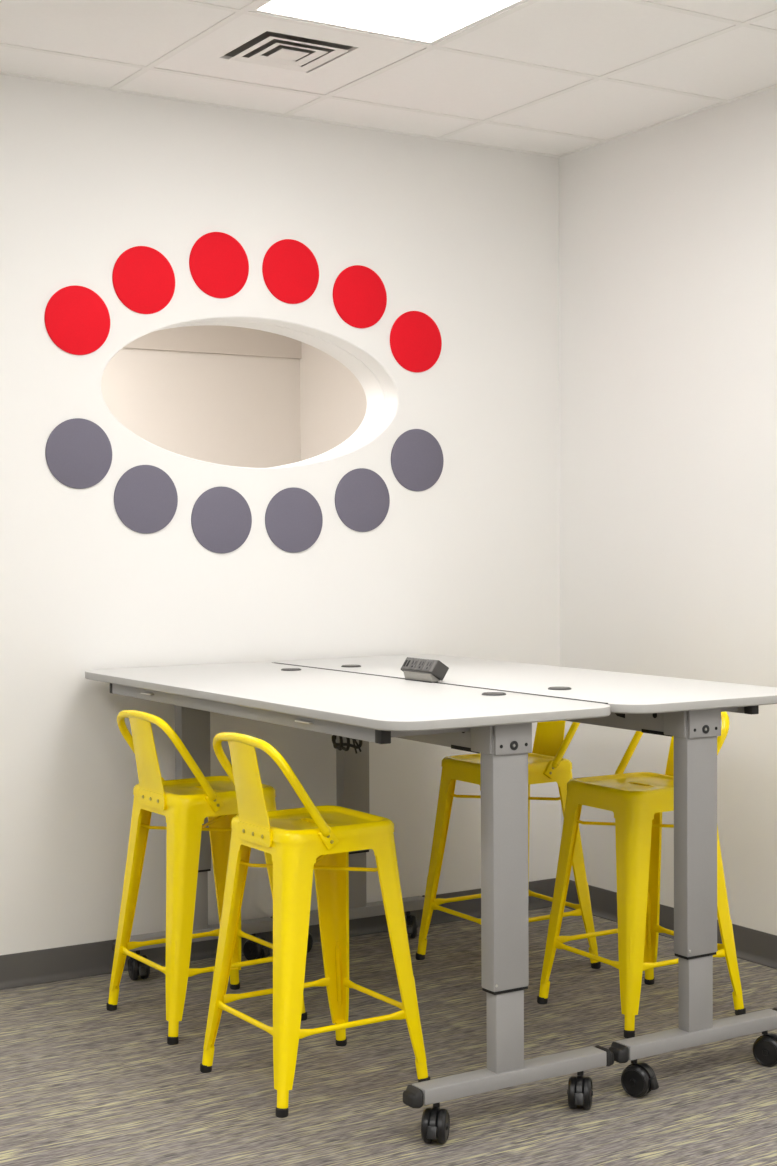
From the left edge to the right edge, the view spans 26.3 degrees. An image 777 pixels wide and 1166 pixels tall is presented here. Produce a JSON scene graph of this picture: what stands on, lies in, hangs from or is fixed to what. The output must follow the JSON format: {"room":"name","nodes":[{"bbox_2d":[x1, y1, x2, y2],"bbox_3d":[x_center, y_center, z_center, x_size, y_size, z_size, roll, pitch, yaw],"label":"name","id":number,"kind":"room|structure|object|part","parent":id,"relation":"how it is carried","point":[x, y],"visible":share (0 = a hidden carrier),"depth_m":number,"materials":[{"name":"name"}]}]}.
{"room":"office meeting room","nodes":[
{"label":"office meeting room","id":0,"kind":"room"},
{"bbox_2d":[101,348,300,467],"bbox_3d":[-1.994,-0.354,7.489,4.200,3.048,0.100,-1,2,-32],"label":"wall","id":1,"kind":"structure","parent":0,"point":[224,409],"depth_m":8.13,"materials":[{"name":"white paint"}]},
{"bbox_2d":[123,325,301,358],"bbox_3d":[-2.011,-1.337,7.391,3.700,0.478,0.015,-1,2,-32],"label":"ceiling","id":2,"kind":"structure","parent":1,"relation":"attached to","point":[230,340],"depth_m":8.13,"materials":[{"name":"beige paint"}]},
{"bbox_2d":[0,74,560,954],"bbox_3d":[-1.626,-0.294,4.830,5.600,3.048,0.200,-1,2,-32],"label":"wall","id":3,"kind":"structure","parent":0,"point":[465,237],"depth_m":5.45,"materials":[{"name":"white paint"}]},
{"bbox_2d":[45,285,109,354],"bbox_3d":[-0.956,-0.808,5.117,0.213,0.213,0.006,-1,2,-32],"label":"disc","id":4,"kind":"object","parent":3,"relation":"attached to","point":[77,319],"visible":1,"depth_m":5.11,"materials":[{"name":"red fabric"}]},
{"bbox_2d":[45,418,111,488],"bbox_3d":[-0.954,-0.399,5.127,0.217,0.217,0.006,-1,2,-32],"label":"disc","id":5,"kind":"object","parent":3,"relation":"attached to","point":[78,452],"visible":1,"depth_m":5.12,"materials":[{"name":"paint"}]},
{"bbox_2d":[112,246,174,313],"bbox_3d":[-0.769,-0.953,5.232,0.213,0.213,0.006,-1,2,-32],"label":"disc","id":6,"kind":"object","parent":3,"relation":"attached to","point":[143,279],"visible":1,"depth_m":5.23,"materials":[{"name":"red fabric"}]},
{"bbox_2d":[114,465,177,533],"bbox_3d":[-0.765,-0.265,5.248,0.217,0.217,0.006,-1,2,-32],"label":"disc","id":7,"kind":"object","parent":3,"relation":"attached to","point":[145,496],"visible":1,"depth_m":5.25,"materials":[{"name":"paint"}]},
{"bbox_2d":[189,232,248,297],"bbox_3d":[-0.546,-1.027,5.370,0.213,0.213,0.006,-1,2,-32],"label":"disc","id":8,"kind":"object","parent":3,"relation":"attached to","point":[218,263],"visible":1,"depth_m":5.37,"materials":[{"name":"red fabric"}]},
{"bbox_2d":[191,486,251,552],"bbox_3d":[-0.540,-0.204,5.390,0.217,0.217,0.006,-1,2,-32],"label":"disc","id":9,"kind":"object","parent":3,"relation":"attached to","point":[221,518],"visible":1,"depth_m":5.39,"materials":[{"name":"paint"}]},
{"bbox_2d":[156,321,384,467],"bbox_3d":[-0.506,-0.625,5.577,1.091,0.489,0.119,-1,2,-32],"label":"trim","id":10,"kind":"structure","parent":3,"relation":"attached to","point":[373,390],"depth_m":5.79,"materials":[{"name":"white paint"}]},
{"bbox_2d":[0,878,555,989],"bbox_3d":[-1.643,1.184,4.715,5.400,0.098,0.026,-1,2,-32],"label":"baseboard","id":11,"kind":"structure","parent":3,"relation":"attached to","point":[22,969],"depth_m":5.20,"materials":[{"name":"grey plastic"}]},
{"bbox_2d":[262,239,318,303],"bbox_3d":[-0.323,-1.032,5.510,0.213,0.213,0.006,-1,2,-32],"label":"disc","id":12,"kind":"object","parent":3,"relation":"attached to","point":[290,269],"visible":1,"depth_m":5.51,"materials":[{"name":"red fabric"}]},
{"bbox_2d":[265,487,322,552],"bbox_3d":[-0.314,-0.209,5.532,0.217,0.217,0.006,-1,2,-32],"label":"disc","id":13,"kind":"object","parent":3,"relation":"attached to","point":[293,516],"visible":1,"depth_m":5.53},
{"bbox_2d":[333,265,386,327],"bbox_3d":[-0.097,-0.973,5.652,0.213,0.213,0.006,-1,2,-32],"label":"disc","id":14,"kind":"object","parent":3,"relation":"attached to","point":[359,294],"visible":1,"depth_m":5.65,"materials":[{"name":"red fabric"}]},
{"bbox_2d":[335,468,389,531],"bbox_3d":[-0.089,-0.283,5.671,0.217,0.217,0.006,-1,2,-32],"label":"disc","id":15,"kind":"object","parent":3,"relation":"attached to","point":[362,499],"visible":1,"depth_m":5.67,"materials":[{"name":"paint"}]},
{"bbox_2d":[390,311,441,371],"bbox_3d":[0.096,-0.838,5.776,0.213,0.213,0.006,-1,2,-32],"label":"disc","id":16,"kind":"object","parent":3,"relation":"attached to","point":[415,338],"visible":1,"depth_m":5.77,"materials":[{"name":"red fabric"}]},
{"bbox_2d":[391,429,443,490],"bbox_3d":[0.101,-0.428,5.787,0.217,0.217,0.006,-1,2,-32],"label":"disc","id":17,"kind":"object","parent":3,"relation":"attached to","point":[417,460],"visible":1,"depth_m":5.78,"materials":[{"name":"paint"}]},
{"bbox_2d":[300,342,366,460],"bbox_3d":[0.295,-0.367,7.507,0.300,3.048,2.300,-1,2,-32],"label":"wall","id":18,"kind":"structure","parent":0,"point":[333,402],"depth_m":8.17,"materials":[{"name":"white paint"}]},
{"bbox_2d":[0,907,776,1165],"bbox_3d":[0.102,1.319,1.932,5.800,0.060,7.000,-1,2,-32],"label":"floor","id":19,"kind":"structure","parent":0,"point":[83,1083],"depth_m":4.16,"materials":[{"name":"carpet"}]},
{"bbox_2d":[106,710,306,1044],"bbox_3d":[-0.522,0.788,4.717,0.432,0.877,0.425,-1,2,-34],"label":"metal stool","id":20,"kind":"object","parent":19,"relation":"on","point":[185,804],"visible":0.81,"depth_m":4.58,"materials":[{"name":"yellow metal"}]},
{"bbox_3d":[-0.743,0.900,4.765,0.132,0.621,0.107,0,1,11],"label":"leg","id":21,"kind":"part","parent":20,"relation":"part of","materials":[{"name":"yellow metal"}]},
{"bbox_3d":[-0.676,1.050,4.620,0.014,0.023,0.310,-1,2,-34],"label":"foot rail","id":22,"kind":"part","parent":20,"relation":"part of","materials":[{"name":"yellow metal"}]},
{"bbox_3d":[-0.677,0.496,4.609,0.048,0.255,0.168,-1,2,-34],"label":"plate","id":23,"kind":"part","parent":20,"relation":"part of","materials":[{"name":"yellow metal"}]},
{"bbox_3d":[-0.623,1.044,4.877,0.314,0.023,0.014,-1,2,-34],"label":"foot rail","id":24,"kind":"part","parent":20,"relation":"part of","materials":[{"name":"yellow metal"}]},
{"bbox_3d":[-0.566,0.906,4.498,0.107,0.621,0.132,0,1,11],"label":"leg","id":25,"kind":"part","parent":20,"relation":"part of","materials":[{"name":"yellow metal"}]},
{"bbox_3d":[-0.523,0.588,4.713,0.320,0.031,0.320,-1,2,-34],"label":"seat","id":26,"kind":"part","parent":20,"relation":"part of","materials":[{"name":"yellow metal"}]},
{"bbox_3d":[-0.476,0.895,4.941,0.107,0.621,0.132,0,1,11],"label":"leg","id":27,"kind":"part","parent":20,"relation":"part of","materials":[{"name":"yellow metal"}]},
{"bbox_3d":[-0.418,1.050,4.569,0.314,0.023,0.014,-1,2,-34],"label":"foot rail","id":28,"kind":"part","parent":20,"relation":"part of","materials":[{"name":"yellow metal"}]},
{"bbox_3d":[-0.365,1.044,4.827,0.014,0.023,0.310,-1,2,-34],"label":"foot rail","id":29,"kind":"part","parent":20,"relation":"part of","materials":[{"name":"yellow metal"}]},
{"bbox_3d":[-0.300,0.900,4.675,0.132,0.621,0.107,0,1,11],"label":"leg","id":30,"kind":"part","parent":20,"relation":"part of","materials":[{"name":"yellow metal"}]},
{"bbox_2d":[200,732,429,1117],"bbox_3d":[-0.190,0.800,4.149,0.432,0.877,0.425,-1,2,-33],"label":"metal stool","id":31,"kind":"object","parent":19,"relation":"on","point":[299,842],"visible":1,"depth_m":4.07,"materials":[{"name":"yellow metal"}]},
{"bbox_3d":[-0.410,0.912,4.199,0.132,0.621,0.107,0,1,12],"label":"leg","id":32,"kind":"part","parent":31,"relation":"part of","materials":[{"name":"yellow metal"}]},
{"bbox_3d":[-0.345,1.062,4.054,0.014,0.023,0.310,-1,2,-33],"label":"foot rail","id":33,"kind":"part","parent":31,"relation":"part of","materials":[{"name":"yellow metal"}]},
{"bbox_3d":[-0.345,0.507,4.042,0.048,0.255,0.168,-1,2,-33],"label":"plate","id":34,"kind":"part","parent":31,"relation":"part of","materials":[{"name":"yellow metal"}]},
{"bbox_3d":[-0.288,1.055,4.310,0.314,0.023,0.014,-1,2,-33],"label":"foot rail","id":35,"kind":"part","parent":31,"relation":"part of","materials":[{"name":"yellow metal"}]},
{"bbox_3d":[-0.236,0.917,3.931,0.107,0.621,0.132,0,1,12],"label":"leg","id":36,"kind":"part","parent":31,"relation":"part of","materials":[{"name":"yellow metal"}]},
{"bbox_3d":[-0.191,0.599,4.144,0.320,0.031,0.320,-1,2,-33],"label":"seat","id":37,"kind":"part","parent":31,"relation":"part of","materials":[{"name":"yellow metal"}]},
{"bbox_3d":[-0.141,0.907,4.372,0.107,0.621,0.132,0,1,12],"label":"leg","id":38,"kind":"part","parent":31,"relation":"part of","materials":[{"name":"yellow metal"}]},
{"bbox_3d":[-0.088,1.062,4.000,0.314,0.023,0.014,-1,2,-33],"label":"foot rail","id":39,"kind":"part","parent":31,"relation":"part of","materials":[{"name":"yellow metal"}]},
{"bbox_3d":[-0.031,1.055,4.256,0.014,0.023,0.310,-1,2,-33],"label":"foot rail","id":40,"kind":"part","parent":31,"relation":"part of","materials":[{"name":"yellow metal"}]},
{"bbox_3d":[0.032,0.912,4.104,0.132,0.621,0.107,0,1,12],"label":"leg","id":41,"kind":"part","parent":31,"relation":"part of","materials":[{"name":"yellow metal"}]},
{"bbox_2d":[85,662,613,1143],"bbox_3d":[-0.194,0.752,4.513,0.650,0.957,1.832,-1,2,-32],"label":"table","id":42,"kind":"object","parent":19,"relation":"on","point":[496,724],"visible":0.91,"depth_m":3.84,"materials":[{"name":"grey laminate"}]},
{"bbox_3d":[-0.415,0.323,4.315,0.026,0.035,1.490,-1,2,-32],"label":"rail","id":43,"kind":"part","parent":42,"relation":"part of","materials":[{"name":"grey metal"}]},
{"bbox_2d":[332,735,361,753],"bbox_3d":[-0.106,0.408,4.303,0.038,0.058,0.252,-1,2,-32],"label":"cable","id":44,"kind":"object","parent":42,"relation":"hanging from","point":[340,746],"visible":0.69,"depth_m":4.29,"materials":[{"name":"black plastic"}]},
{"bbox_2d":[401,657,448,682],"bbox_3d":[0.100,0.242,4.641,0.057,0.062,0.164,-1,2,-32],"label":"outlet box","id":45,"kind":"object","parent":42,"relation":"on","point":[414,669],"visible":1,"depth_m":4.61,"materials":[{"name":"grey plastic"}]},
{"bbox_2d":[408,659,418,668],"bbox_3d":[0.070,0.227,4.653,0.019,0.028,0.028,-1,2,-32],"label":"outlet","id":46,"kind":"object","parent":45,"relation":"attached to","point":[412,663],"depth_m":4.65,"materials":[{"name":"grey plastic"}]},
{"bbox_3d":[0.085,0.228,4.632,0.021,0.030,0.158,-1,2,-32],"label":"plate","id":47,"kind":"part","parent":45,"relation":"part of","materials":[{"name":"grey plastic"}]},
{"bbox_2d":[416,659,425,669],"bbox_3d":[0.091,0.227,4.621,0.019,0.028,0.028,-1,2,-32],"label":"outlet","id":48,"kind":"object","parent":45,"relation":"attached to","point":[420,663],"depth_m":4.62,"materials":[{"name":"grey plastic"}]},
{"bbox_2d":[423,660,433,670],"bbox_3d":[0.111,0.228,4.589,0.019,0.028,0.028,-1,2,-32],"label":"outlet","id":49,"kind":"object","parent":45,"relation":"attached to","point":[428,665],"depth_m":4.59,"materials":[{"name":"grey plastic"}]},
{"bbox_3d":[0.090,0.330,3.793,0.278,0.029,0.028,-1,2,-32],"label":"cross arm","id":50,"kind":"part","parent":42,"relation":"part of"},
{"bbox_3d":[0.283,0.353,3.777,0.104,0.072,0.008,-1,2,-32],"label":"head plate","id":51,"kind":"part","parent":42,"relation":"part of","materials":[{"name":"grey metal"}]},
{"bbox_2d":[416,720,600,968],"bbox_3d":[0.375,0.771,5.275,0.431,0.877,0.425,-1,2,-32],"label":"metal stool","id":52,"kind":"object","parent":19,"relation":"on","point":[546,762],"visible":0.45,"depth_m":5.27,"materials":[{"name":"yellow metal"}]},
{"bbox_3d":[0.155,0.883,5.328,0.132,0.621,0.107,0,1,13],"label":"leg","id":53,"kind":"part","parent":52,"relation":"part of","materials":[{"name":"yellow metal"}]},
{"bbox_3d":[0.218,1.032,5.182,0.014,0.023,0.310,-1,2,-32],"label":"foot rail","id":54,"kind":"part","parent":52,"relation":"part of","materials":[{"name":"yellow metal"}]},
{"bbox_3d":[0.278,1.026,5.437,0.314,0.023,0.014,-1,2,-32],"label":"foot rail","id":55,"kind":"part","parent":52,"relation":"part of","materials":[{"name":"yellow metal"}]},
{"bbox_3d":[0.374,0.570,5.270,0.320,0.031,0.320,-1,2,-32],"label":"seat","id":56,"kind":"part","parent":52,"relation":"part of","materials":[{"name":"yellow metal"}]},
{"bbox_3d":[0.426,0.877,5.497,0.107,0.621,0.132,0,1,13],"label":"leg","id":57,"kind":"part","parent":52,"relation":"part of","materials":[{"name":"yellow metal"}]},
{"bbox_3d":[0.529,0.472,5.365,0.048,0.255,0.168,-1,2,-32],"label":"plate","id":58,"kind":"part","parent":52,"relation":"part of","materials":[{"name":"yellow metal"}]},
{"bbox_3d":[0.534,1.026,5.380,0.014,0.023,0.310,-1,2,-32],"label":"foot rail","id":59,"kind":"part","parent":52,"relation":"part of","materials":[{"name":"yellow metal"}]},
{"bbox_3d":[0.474,1.032,5.124,0.314,0.023,0.014,-1,2,-32],"label":"foot rail","id":60,"kind":"part","parent":52,"relation":"part of","materials":[{"name":"yellow metal"}]},
{"bbox_3d":[0.595,0.883,5.227,0.132,0.621,0.107,0,1,13],"label":"leg","id":61,"kind":"part","parent":52,"relation":"part of","materials":[{"name":"yellow metal"}]},
{"bbox_2d":[275,654,776,1097],"bbox_3d":[0.353,0.741,4.856,0.641,0.957,1.832,-1,2,-32],"label":"table","id":62,"kind":"object","parent":19,"relation":"on","point":[687,710],"visible":0.72,"depth_m":4.12,"materials":[{"name":"grey laminate"}]},
{"bbox_3d":[0.777,0.343,4.087,0.104,0.072,0.008,-1,2,-32],"label":"head plate","id":63,"kind":"part","parent":62,"relation":"part of","materials":[{"name":"grey metal"}]},
{"bbox_3d":[0.809,0.316,4.243,0.201,0.029,0.028,-1,2,-32],"label":"cross arm","id":64,"kind":"part","parent":62,"relation":"part of"},
{"bbox_3d":[0.528,0.305,4.904,0.026,0.035,1.490,-1,2,-32],"label":"rail","id":65,"kind":"part","parent":62,"relation":"part of","materials":[{"name":"grey metal"}]},
{"bbox_2d":[537,711,745,1038],"bbox_3d":[0.718,0.781,4.751,0.432,0.877,0.425,-1,2,-31],"label":"metal stool","id":66,"kind":"object","parent":19,"relation":"on","point":[637,801],"visible":0.8,"depth_m":4.67,"materials":[{"name":"yellow metal"}]},
{"bbox_3d":[0.499,0.893,4.808,0.132,0.621,0.107,0,1,14],"label":"leg","id":67,"kind":"part","parent":66,"relation":"part of","materials":[{"name":"yellow metal"}]},
{"bbox_3d":[0.559,1.043,4.661,0.014,0.023,0.310,-1,2,-31],"label":"foot rail","id":68,"kind":"part","parent":66,"relation":"part of","materials":[{"name":"yellow metal"}]},
{"bbox_3d":[0.624,1.037,4.916,0.314,0.023,0.014,-1,2,-31],"label":"foot rail","id":69,"kind":"part","parent":66,"relation":"part of","materials":[{"name":"yellow metal"}]},
{"bbox_3d":[0.717,0.581,4.747,0.320,0.031,0.320,-1,2,-31],"label":"seat","id":70,"kind":"part","parent":66,"relation":"part of","materials":[{"name":"yellow metal"}]},
{"bbox_3d":[0.664,0.899,4.535,0.107,0.621,0.132,0,1,14],"label":"leg","id":71,"kind":"part","parent":66,"relation":"part of","materials":[{"name":"yellow metal"}]},
{"bbox_3d":[0.773,0.888,4.973,0.107,0.621,0.132,0,1,14],"label":"leg","id":72,"kind":"part","parent":66,"relation":"part of","materials":[{"name":"yellow metal"}]},
{"bbox_3d":[0.874,0.482,4.839,0.048,0.255,0.168,-1,2,-31],"label":"plate","id":73,"kind":"part","parent":66,"relation":"part of","materials":[{"name":"yellow metal"}]},
{"bbox_3d":[0.815,1.043,4.599,0.314,0.023,0.014,-1,2,-31],"label":"foot rail","id":74,"kind":"part","parent":66,"relation":"part of","materials":[{"name":"yellow metal"}]},
{"bbox_3d":[0.879,1.037,4.854,0.014,0.023,0.310,-1,2,-31],"label":"foot rail","id":75,"kind":"part","parent":66,"relation":"part of","materials":[{"name":"yellow metal"}]},
{"bbox_3d":[0.938,0.893,4.699,0.132,0.621,0.107,0,1,14],"label":"leg","id":76,"kind":"part","parent":66,"relation":"part of","materials":[{"name":"yellow metal"}]},
{"bbox_2d":[0,0,776,154],"bbox_3d":[0.087,-1.609,1.864,5.400,0.298,6.600,-1,2,-32],"label":"ceiling","id":77,"kind":"structure","parent":0,"point":[593,37],"depth_m":4.92,"materials":[{"name":"tile"}]},
{"bbox_2d":[156,11,424,94],"bbox_3d":[-0.293,-1.603,4.830,0.584,0.164,0.584,-1,2,-32],"label":"ceiling vent","id":78,"kind":"object","parent":77,"relation":"in","point":[249,48],"visible":0.87,"depth_m":4.85,"materials":[{"name":"metal"}]},
{"bbox_3d":[-0.288,-1.521,4.787,0.088,0.002,0.088,-1,2,-32],"label":"plate","id":79,"kind":"part","parent":78,"relation":"part of","materials":[{"name":"white metal"}]},
{"bbox_2d":[250,0,526,44],"bbox_3d":[0.192,-1.558,4.056,0.584,0.093,1.193,-1,2,-32],"label":"ceiling light","id":80,"kind":"object","parent":77,"relation":"attached to","point":[430,22],"visible":1,"depth_m":4.45,"materials":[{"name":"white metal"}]},
{"bbox_2d":[0,0,776,157],"bbox_3d":[0.087,-1.460,1.867,5.400,0.005,6.600,-1,2,-32],"label":"ceiling grid","id":81,"kind":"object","parent":77,"relation":"attached to","point":[246,9],"depth_m":5.00,"materials":[{"name":"white metal"}]},
{"bbox_2d":[559,88,776,934],"bbox_3d":[2.467,-0.281,3.381,0.200,3.048,6.600,-1,2,-32],"label":"wall","id":82,"kind":"structure","parent":0,"point":[668,231],"depth_m":5.58,"materials":[{"name":"white paint"}]},
{"bbox_2d":[565,880,776,968],"bbox_3d":[2.378,1.195,3.356,0.026,0.098,6.600,-1,2,-32],"label":"baseboard","id":83,"kind":"structure","parent":82,"relation":"attached to","point":[755,946],"depth_m":5.44,"materials":[{"name":"grey plastic"}]}
]}

